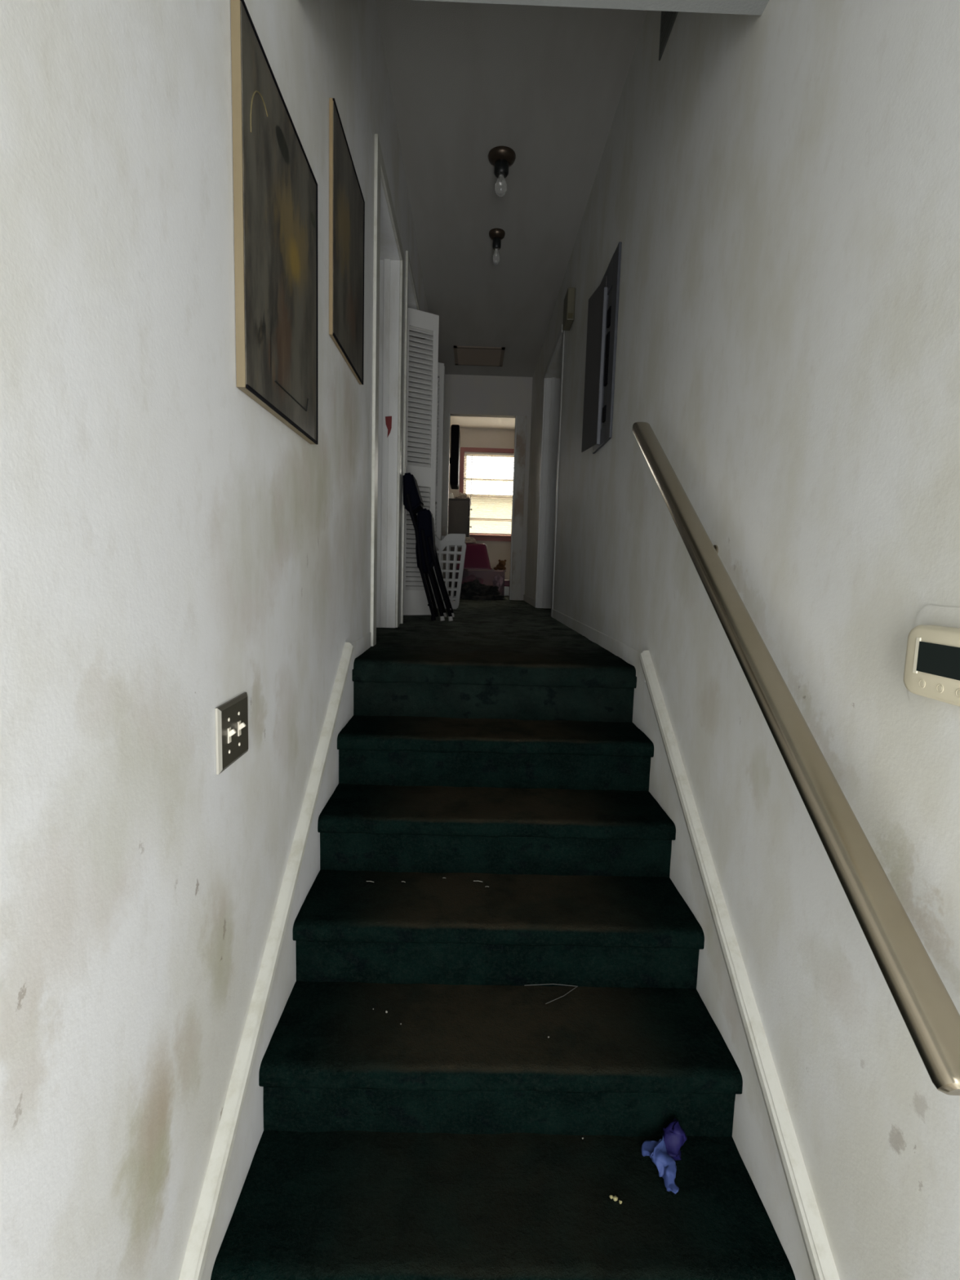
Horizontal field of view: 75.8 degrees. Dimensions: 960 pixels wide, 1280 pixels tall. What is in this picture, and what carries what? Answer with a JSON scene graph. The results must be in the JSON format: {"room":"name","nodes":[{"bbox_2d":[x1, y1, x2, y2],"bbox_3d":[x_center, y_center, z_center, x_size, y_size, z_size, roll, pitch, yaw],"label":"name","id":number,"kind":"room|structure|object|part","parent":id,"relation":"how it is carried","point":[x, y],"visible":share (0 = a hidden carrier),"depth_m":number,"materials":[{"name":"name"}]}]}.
{"room":"home staircase","nodes":[
{"label":"home staircase","id":0,"kind":"room"},
{"bbox_2d":[0,0,435,1279],"bbox_3d":[-0.479,-0.413,2.848,0.120,3.970,7.150,2,7,-1],"label":"wall","id":1,"kind":"structure","parent":0,"point":[172,550],"depth_m":0.73,"materials":[{"name":"paint"}]},
{"bbox_2d":[215,692,248,774],"bbox_3d":[-0.396,0.148,1.003,0.018,0.104,0.123,2,7,-1],"label":"light switch","id":2,"kind":"object","parent":1,"relation":"attached to","point":[232,716],"visible":1,"depth_m":0.98,"materials":[{"name":"brown metal"}]},
{"bbox_2d":[178,642,353,1279],"bbox_3d":[-0.410,0.735,1.094,0.025,1.265,1.825,2,7,-1],"label":"trim","id":3,"kind":"structure","parent":1,"relation":"attached to","point":[193,1263],"depth_m":1.12,"materials":[{"name":"white wood"}]},
{"bbox_2d":[230,0,318,444],"bbox_3d":[-0.375,-0.709,1.178,0.018,0.562,0.454,2,7,-1],"label":"wall picture","id":4,"kind":"object","parent":1,"relation":"attached to","point":[275,184],"visible":1,"depth_m":1.08,"materials":[{"name":"multicoloured paper"}]},
{"bbox_2d":[328,97,364,384],"bbox_3d":[-0.376,-1.086,1.769,0.012,0.556,0.434,2,7,-1],"label":"wall picture","id":5,"kind":"object","parent":1,"relation":"attached to","point":[346,200],"visible":1,"depth_m":1.70,"materials":[{"name":"brown wood"}]},
{"bbox_2d":[347,631,370,673],"bbox_3d":[-0.418,0.039,2.143,0.004,0.087,0.455,2,7,-1],"label":"baseboard","id":6,"kind":"structure","parent":1,"relation":"attached to","point":[362,644],"depth_m":2.13,"materials":[{"name":"paint"}]},
{"bbox_2d":[370,133,404,646],"bbox_3d":[-0.397,-0.926,2.696,0.012,1.820,0.852,2,7,-1],"label":"trim","id":7,"kind":"structure","parent":1,"relation":"attached to","point":[380,171],"depth_m":2.35,"materials":[{"name":"white wood"}]},
{"bbox_2d":[376,258,399,627],"bbox_3d":[-0.468,-0.940,3.044,0.120,1.764,0.017,2,7,-1],"label":"door","id":8,"kind":"structure","parent":1,"relation":"attached to","point":[389,270],"depth_m":3.04,"materials":[{"name":"paint"}]},
{"bbox_2d":[385,416,391,437],"bbox_3d":[-0.449,-1.044,3.022,0.032,0.103,0.002,2,7,-1],"label":"sticker","id":9,"kind":"object","parent":1,"relation":"attached to","point":[388,419],"visible":1,"depth_m":3.02,"materials":[{"name":"red paper"}]},
{"bbox_2d":[400,250,424,623],"bbox_3d":[-0.413,-1.144,4.135,0.012,1.925,1.728,2,7,-1],"label":"trim","id":10,"kind":"structure","parent":1,"relation":"attached to","point":[408,266],"depth_m":3.28,"materials":[{"name":"white wood"}]},
{"bbox_2d":[403,307,439,615],"bbox_3d":[-0.402,-1.097,3.943,0.240,1.873,0.209,2,7,-1],"label":"door","id":11,"kind":"structure","parent":1,"relation":"in","point":[422,354],"depth_m":3.90,"materials":[{"name":"white paint"}]},
{"bbox_2d":[423,362,444,586],"bbox_3d":[-0.408,-1.192,4.798,0.225,1.840,0.205,2,7,-1],"label":"door","id":12,"kind":"structure","parent":1,"relation":"in","point":[441,370],"depth_m":4.76,"materials":[{"name":"white paint"}]},
{"bbox_2d":[448,427,515,579],"bbox_3d":[0.888,-1.813,8.639,3.020,2.420,0.140,2,7,-1],"label":"wall","id":13,"kind":"structure","parent":0,"point":[469,437],"depth_m":8.46,"materials":[{"name":"paint"}]},
{"bbox_2d":[459,447,514,541],"bbox_3d":[0.311,-2.008,8.585,1.195,1.255,0.160,2,7,-1],"label":"window","id":14,"kind":"structure","parent":13,"relation":"in","point":[477,536],"depth_m":8.57,"materials":[{"name":"red"}]},
{"bbox_2d":[463,451,514,534],"bbox_3d":[0.312,-2.020,8.545,1.079,1.108,0.046,2,7,-1],"label":"window blind","id":15,"kind":"object","parent":14,"relation":"attached to","point":[487,454],"visible":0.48,"depth_m":8.53,"materials":[{"name":"white plastic"}]},
{"bbox_3d":[0.328,-2.556,8.489,1.079,0.030,0.035,2,7,-1],"label":"head rail","id":16,"kind":"part","parent":15,"relation":"part of","materials":[{"name":"white plastic"}]},
{"bbox_3d":[0.296,-1.478,8.615,1.073,0.015,0.024,2,7,-1],"label":"rail","id":17,"kind":"part","parent":15,"relation":"part of","materials":[{"name":"white plastic"}]},
{"bbox_3d":[0.295,-1.446,8.626,1.145,0.020,0.115,2,7,-1],"label":"sill","id":18,"kind":"part","parent":14,"relation":"part of","materials":[{"name":"red"}]},
{"bbox_2d":[444,373,532,599],"bbox_3d":[0.023,-1.441,6.386,1.180,2.700,0.100,2,7,-1],"label":"wall","id":19,"kind":"structure","parent":0,"point":[464,395],"depth_m":6.22,"materials":[{"name":"paint"}]},
{"bbox_2d":[444,413,516,599],"bbox_3d":[0.003,-1.359,6.395,0.691,1.865,0.100,2,7,-1],"label":"trim","id":20,"kind":"structure","parent":19,"relation":"attached to","point":[515,432],"depth_m":6.34,"materials":[{"name":"paint"}]},
{"bbox_2d":[441,408,527,599],"bbox_3d":[0.030,-1.377,6.337,0.839,1.915,0.012,2,7,-1],"label":"trim","id":21,"kind":"structure","parent":19,"relation":"attached to","point":[521,437],"depth_m":6.32,"materials":[{"name":"white wood"}]},
{"bbox_2d":[351,592,636,688],"bbox_3d":[0.206,-0.273,5.463,4.400,0.077,6.903,2,7,-1],"label":"floor","id":22,"kind":"structure","parent":0,"point":[504,642],"depth_m":2.28,"materials":[{"name":"green carpet"}]},
{"bbox_2d":[402,472,454,621],"bbox_3d":[-0.289,-0.503,3.534,0.238,0.791,0.719,4,7,22],"label":"folding chair","id":23,"kind":"object","parent":22,"relation":"on","point":[423,522],"visible":1,"depth_m":3.40,"materials":[{"name":"black plastic"}]},
{"bbox_3d":[-0.359,-0.785,3.334,0.094,0.188,0.359,2,7,-1],"label":"backrest","id":24,"kind":"part","parent":23,"relation":"part of","materials":[{"name":"black plastic"}]},
{"bbox_3d":[-0.330,-0.446,3.406,0.039,0.666,0.377,4,7,19],"label":"leg","id":25,"kind":"part","parent":23,"relation":"part of","materials":[{"name":"black plastic"}]},
{"bbox_3d":[-0.306,-0.551,3.493,0.102,0.351,0.396,2,7,-1],"label":"seat","id":26,"kind":"part","parent":23,"relation":"part of","materials":[{"name":"black plastic"}]},
{"bbox_3d":[-0.334,-0.480,3.689,0.039,0.669,0.378,4,7,20],"label":"leg","id":27,"kind":"part","parent":23,"relation":"part of","materials":[{"name":"black plastic"}]},
{"bbox_3d":[-0.273,-0.362,3.466,0.038,0.491,0.282,5,7,24],"label":"leg","id":28,"kind":"part","parent":23,"relation":"part of","materials":[{"name":"black plastic"}]},
{"bbox_3d":[-0.277,-0.396,3.749,0.038,0.492,0.283,5,7,24],"label":"leg","id":29,"kind":"part","parent":23,"relation":"part of","materials":[{"name":"black plastic"}]},
{"bbox_3d":[-0.223,-0.344,3.474,0.141,0.456,0.240,2,7,-1],"label":"leg","id":30,"kind":"part","parent":23,"relation":"part of","materials":[{"name":"black plastic"}]},
{"bbox_3d":[-0.231,-0.377,3.759,0.030,0.456,0.271,5,7,28],"label":"leg","id":31,"kind":"part","parent":23,"relation":"part of","materials":[{"name":"black plastic"}]},
{"bbox_2d":[433,533,466,608],"bbox_3d":[-0.250,-0.528,4.851,0.272,0.590,0.398,2,7,-1],"label":"laundry basket","id":32,"kind":"object","parent":22,"relation":"on","point":[455,540],"visible":0.64,"depth_m":4.69,"materials":[{"name":"grey plastic"}]},
{"bbox_2d":[448,497,471,591],"bbox_3d":[-0.319,-1.266,8.340,0.397,1.220,0.468,2,7,-1],"label":"dresser","id":33,"kind":"object","parent":22,"relation":"on","point":[459,509],"visible":0.45,"depth_m":8.08,"materials":[{"name":"brown wood"}]},
{"bbox_2d":[448,493,453,498],"bbox_3d":[-0.377,-1.894,8.101,0.060,0.078,0.059,2,7,-1],"label":"jar","id":34,"kind":"object","parent":33,"relation":"on","point":[451,495],"visible":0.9,"depth_m":8.08,"materials":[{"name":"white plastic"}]},
{"bbox_2d":[454,492,470,498],"bbox_3d":[-0.232,-1.914,8.218,0.210,0.099,0.219,2,7,-1],"label":"crumpled cloth","id":35,"kind":"object","parent":33,"relation":"on","point":[461,495],"visible":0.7,"depth_m":8.16,"materials":[{"name":"beige fabric"}]},
{"bbox_3d":[-0.141,-1.757,8.290,0.016,0.222,0.440,2,7,-1],"label":"drawer","id":36,"kind":"part","parent":33,"relation":"part of","materials":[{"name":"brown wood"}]},
{"bbox_3d":[-0.147,-1.527,8.317,0.016,0.222,0.440,2,7,-1],"label":"drawer","id":37,"kind":"part","parent":33,"relation":"part of","materials":[{"name":"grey wood"}]},
{"bbox_2d":[448,579,504,599],"bbox_3d":[-0.037,-0.540,6.529,0.600,0.204,0.619,2,7,-1],"label":"heap","id":38,"kind":"object","parent":22,"relation":"on","point":[472,590],"visible":0.91,"depth_m":6.39,"materials":[{"name":"fabric"}]},
{"bbox_2d":[452,568,506,597],"bbox_3d":[-0.019,-0.676,7.258,0.605,0.309,0.660,2,7,-1],"label":"storage box","id":39,"kind":"object","parent":22,"relation":"on","point":[486,577],"visible":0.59,"depth_m":6.93,"materials":[{"name":"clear plastic"}]},
{"bbox_2d":[456,542,492,569],"bbox_3d":[-0.070,-0.977,7.213,0.420,0.295,0.435,2,7,-1],"label":"plastic tub","id":40,"kind":"object","parent":39,"relation":"on","point":[477,557],"visible":0.8,"depth_m":7.04,"materials":[{"name":"pink"}]},
{"bbox_2d":[465,537,476,543],"bbox_3d":[-0.153,-1.165,7.189,0.223,0.076,0.251,2,7,-1],"label":"cloth bundle","id":41,"kind":"object","parent":40,"relation":"on","point":[468,540],"visible":0.37,"depth_m":7.09,"materials":[{"name":"beige fabric"}]},
{"bbox_3d":[-0.015,-0.820,7.242,0.605,0.019,0.660,2,7,-1],"label":"lid","id":42,"kind":"part","parent":39,"relation":"part of","materials":[{"name":"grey plastic"}]},
{"bbox_2d":[493,559,506,569],"bbox_3d":[0.231,-0.880,7.208,0.147,0.122,0.221,2,7,-1],"label":"plush toy","id":43,"kind":"object","parent":39,"relation":"on","point":[500,566],"visible":0.98,"depth_m":7.15,"materials":[{"name":"brown"}]},
{"bbox_2d":[503,579,509,595],"bbox_3d":[0.433,-0.643,7.615,0.308,0.189,0.360,2,7,-1],"label":"storage bin","id":44,"kind":"object","parent":22,"relation":"on","point":[506,581],"visible":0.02,"depth_m":7.44,"materials":[{"name":"white plastic"}]},
{"bbox_3d":[0.435,-0.700,7.608,0.308,0.074,0.360,2,7,-1],"label":"lid","id":45,"kind":"part","parent":44,"relation":"part of","materials":[{"name":"pink plastic"}]},
{"bbox_2d":[375,0,647,429],"bbox_3d":[0.967,-2.529,4.854,3.020,0.138,7.500,2,7,-1],"label":"ceiling","id":46,"kind":"structure","parent":0,"point":[545,84],"depth_m":2.82,"materials":[{"name":"paint"}]},
{"bbox_2d":[453,345,505,366],"bbox_3d":[-0.009,-2.587,5.630,0.450,0.012,0.480,2,7,-1],"label":"attic access hatch","id":47,"kind":"object","parent":46,"relation":"in","point":[464,355],"visible":1,"depth_m":5.60,"materials":[{"name":"brown wood"}]},
{"bbox_2d":[488,228,505,266],"bbox_3d":[0.096,-2.266,3.575,0.095,0.180,0.095,2,7,-1],"label":"ceiling light","id":48,"kind":"object","parent":46,"relation":"attached to","point":[496,235],"visible":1,"depth_m":3.55,"materials":[{"name":"gold metal"}]},
{"bbox_3d":[0.095,-2.223,3.580,0.042,0.094,0.042,2,7,-1],"label":"bulb","id":49,"kind":"part","parent":48,"relation":"part of","materials":[{"name":"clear glass"}]},
{"bbox_2d":[492,237,501,250],"bbox_3d":[0.097,-2.294,3.571,0.049,0.055,0.049,2,7,-1],"label":"socket","id":50,"kind":"object","parent":48,"relation":"attached to","point":[496,242],"depth_m":3.56,"materials":[{"name":"black"}]},
{"bbox_2d":[488,146,515,196],"bbox_3d":[0.101,-2.190,2.909,0.132,0.180,0.132,2,7,-1],"label":"ceiling light","id":51,"kind":"object","parent":46,"relation":"attached to","point":[501,157],"visible":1,"depth_m":2.88,"materials":[{"name":"gold metal"}]},
{"bbox_3d":[0.099,-2.147,2.914,0.058,0.094,0.058,2,7,-1],"label":"bulb","id":52,"kind":"part","parent":51,"relation":"part of","materials":[{"name":"clear glass"}]},
{"bbox_2d":[493,159,508,177],"bbox_3d":[0.101,-2.218,2.906,0.068,0.055,0.068,2,7,-1],"label":"socket","id":53,"kind":"object","parent":51,"relation":"attached to","point":[501,166],"depth_m":2.88,"materials":[{"name":"black metal"}]},
{"bbox_2d":[418,0,768,15],"bbox_3d":[0.127,-1.631,0.160,1.180,0.947,2.070,2,7,-1],"label":"ceiling","id":54,"kind":"structure","parent":0,"point":[757,7],"depth_m":1.23,"materials":[{"name":"grey paint"}]},
{"bbox_2d":[524,0,959,1279],"bbox_3d":[0.581,-0.384,2.865,0.120,3.970,7.150,2,7,-1],"label":"wall","id":55,"kind":"structure","parent":0,"point":[779,188],"depth_m":1.04,"materials":[{"name":"paint"}]},
{"bbox_2d":[523,594,534,606],"bbox_3d":[0.468,-0.379,5.864,0.010,0.065,1.190,2,7,-1],"label":"baseboard","id":56,"kind":"structure","parent":55,"relation":"attached to","point":[526,598],"depth_m":5.79,"materials":[{"name":"paint"}]},
{"bbox_2d":[537,377,560,608],"bbox_3d":[0.568,-1.195,5.100,0.119,1.865,0.023,2,7,-1],"label":"trim","id":57,"kind":"structure","parent":55,"relation":"attached to","point":[552,404],"depth_m":5.09,"materials":[{"name":"paint"}]},
{"bbox_2d":[534,324,564,617],"bbox_3d":[0.508,-1.171,4.625,0.012,1.920,1.093,2,7,-1],"label":"trim","id":58,"kind":"structure","parent":55,"relation":"attached to","point":[562,332],"depth_m":4.34,"materials":[{"name":"paint"}]},
{"bbox_2d":[562,287,575,330],"bbox_3d":[0.528,-1.961,3.657,0.044,0.180,0.176,2,7,-1],"label":"door chime","id":59,"kind":"object","parent":55,"relation":"attached to","point":[569,300],"visible":1,"depth_m":3.58,"materials":[{"name":"yellow plastic"}]},
{"bbox_2d":[552,608,645,682],"bbox_3d":[0.506,-0.039,3.055,0.004,0.087,2.262,2,7,-1],"label":"baseboard","id":60,"kind":"structure","parent":55,"relation":"attached to","point":[628,654],"depth_m":2.48,"materials":[{"name":"paint"}]},
{"bbox_2d":[581,241,622,453],"bbox_3d":[0.536,-1.221,2.686,0.042,0.749,0.435,1,7,-6],"label":"picture","id":61,"kind":"object","parent":55,"relation":"attached to","point":[603,304],"visible":1,"depth_m":2.67,"materials":[{"name":"grey metal"}]},
{"bbox_3d":[0.513,-1.223,2.785,0.004,0.689,0.235,1,7,-9],"label":"panel door","id":62,"kind":"part","parent":61,"relation":"part of","materials":[{"name":"grey"}]},
{"bbox_2d":[658,10,678,60],"bbox_3d":[0.578,-1.954,1.727,0.006,0.273,0.445,2,7,-1],"label":"air vent","id":63,"kind":"object","parent":55,"relation":"in","point":[668,19],"visible":0.79,"depth_m":1.90,"materials":[{"name":"grey"}]},
{"bbox_2d":[639,650,839,1279],"bbox_3d":[0.505,0.760,1.109,0.025,1.265,1.825,2,7,-1],"label":"trim","id":64,"kind":"structure","parent":55,"relation":"attached to","point":[820,1258],"depth_m":1.14,"materials":[{"name":"white wood"}]},
{"bbox_2d":[631,422,959,1095],"bbox_3d":[0.492,-0.100,1.212,0.092,0.941,1.368,2,7,-1],"label":"handrail","id":65,"kind":"object","parent":55,"relation":"attached to","point":[931,1019],"visible":1,"depth_m":0.80,"materials":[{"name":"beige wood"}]},
{"bbox_2d":[903,604,959,722],"bbox_3d":[0.530,0.028,0.693,0.026,0.128,0.156,2,7,-1],"label":"thermostat","id":66,"kind":"object","parent":55,"relation":"attached to","point":[931,673],"visible":1,"depth_m":0.71,"materials":[{"name":"plastic"}]},
{"bbox_3d":[-0.557,-1.723,7.479,0.100,2.420,2.150,2,7,-1],"label":"wall","id":67,"kind":"structure","parent":0,"visible":0},
{"bbox_2d":[449,424,460,489],"bbox_3d":[-0.366,-2.114,7.160,0.248,0.660,0.500,2,7,-1],"label":"television","id":68,"kind":"object","parent":67,"relation":"attached to","point":[455,434],"visible":0.99,"depth_m":6.92,"materials":[{"name":"black plastic"}]},
{"label":"outside","id":69,"kind":"structure","parent":0,"visible":0},
{"bbox_3d":[0.777,-0.612,20.512,26.000,0.100,23.140,2,7,-1],"label":"ground","id":70,"kind":"structure","parent":69,"visible":0},
{"bbox_2d":[469,497,512,533],"bbox_3d":[0.849,-2.287,18.882,14.800,3.600,6.800,2,7,-1],"label":"neighbouring house","id":71,"kind":"structure","parent":70,"relation":"on","point":[500,504],"depth_m":15.75,"materials":[{"name":"brown"}]},
{"bbox_3d":[0.011,1.616,1.901,1.180,0.060,2.605,2,7,-1],"label":"floor","id":72,"kind":"structure","parent":0,"visible":0},
{"bbox_2d":[210,681,795,1279],"bbox_3d":[0.037,0.904,1.466,0.939,1.374,1.908,2,7,-1],"label":"staircase","id":73,"kind":"structure","parent":72,"relation":"on","point":[446,1142],"depth_m":1.29,"materials":[{"name":"dark green carpet"},{"name":"white painted wood"}]},
{"bbox_2d":[528,983,573,986],"bbox_3d":[0.166,0.806,1.440,0.124,0.003,0.005,2,7,-1],"label":"thread","id":74,"kind":"object","parent":73,"relation":"on","point":[544,984],"visible":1,"depth_m":1.44,"materials":[{"name":"grey fabric"}]},
{"bbox_2d":[545,986,577,1004],"bbox_3d":[0.188,0.810,1.405,0.102,0.003,0.004,-3,8,-37],"label":"thread","id":75,"kind":"object","parent":73,"relation":"on","point":[576,986],"visible":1,"depth_m":1.40,"materials":[{"name":"grey fabric"}]},
{"bbox_2d":[608,1195,622,1204],"bbox_3d":[0.245,1.006,1.110,0.023,0.008,0.009,6,8,31],"label":"crumb","id":76,"kind":"object","parent":73,"relation":"on","point":[615,1197],"visible":1,"depth_m":1.11,"materials":[{"name":"beige food"}]},
{"bbox_2d":[642,1119,684,1197],"bbox_3d":[0.347,0.974,1.175,0.074,0.050,0.125,4,7,21],"label":"glove","id":77,"kind":"object","parent":73,"relation":"on","point":[664,1151],"visible":1,"depth_m":1.18,"materials":[{"name":"blue"}]}
]}

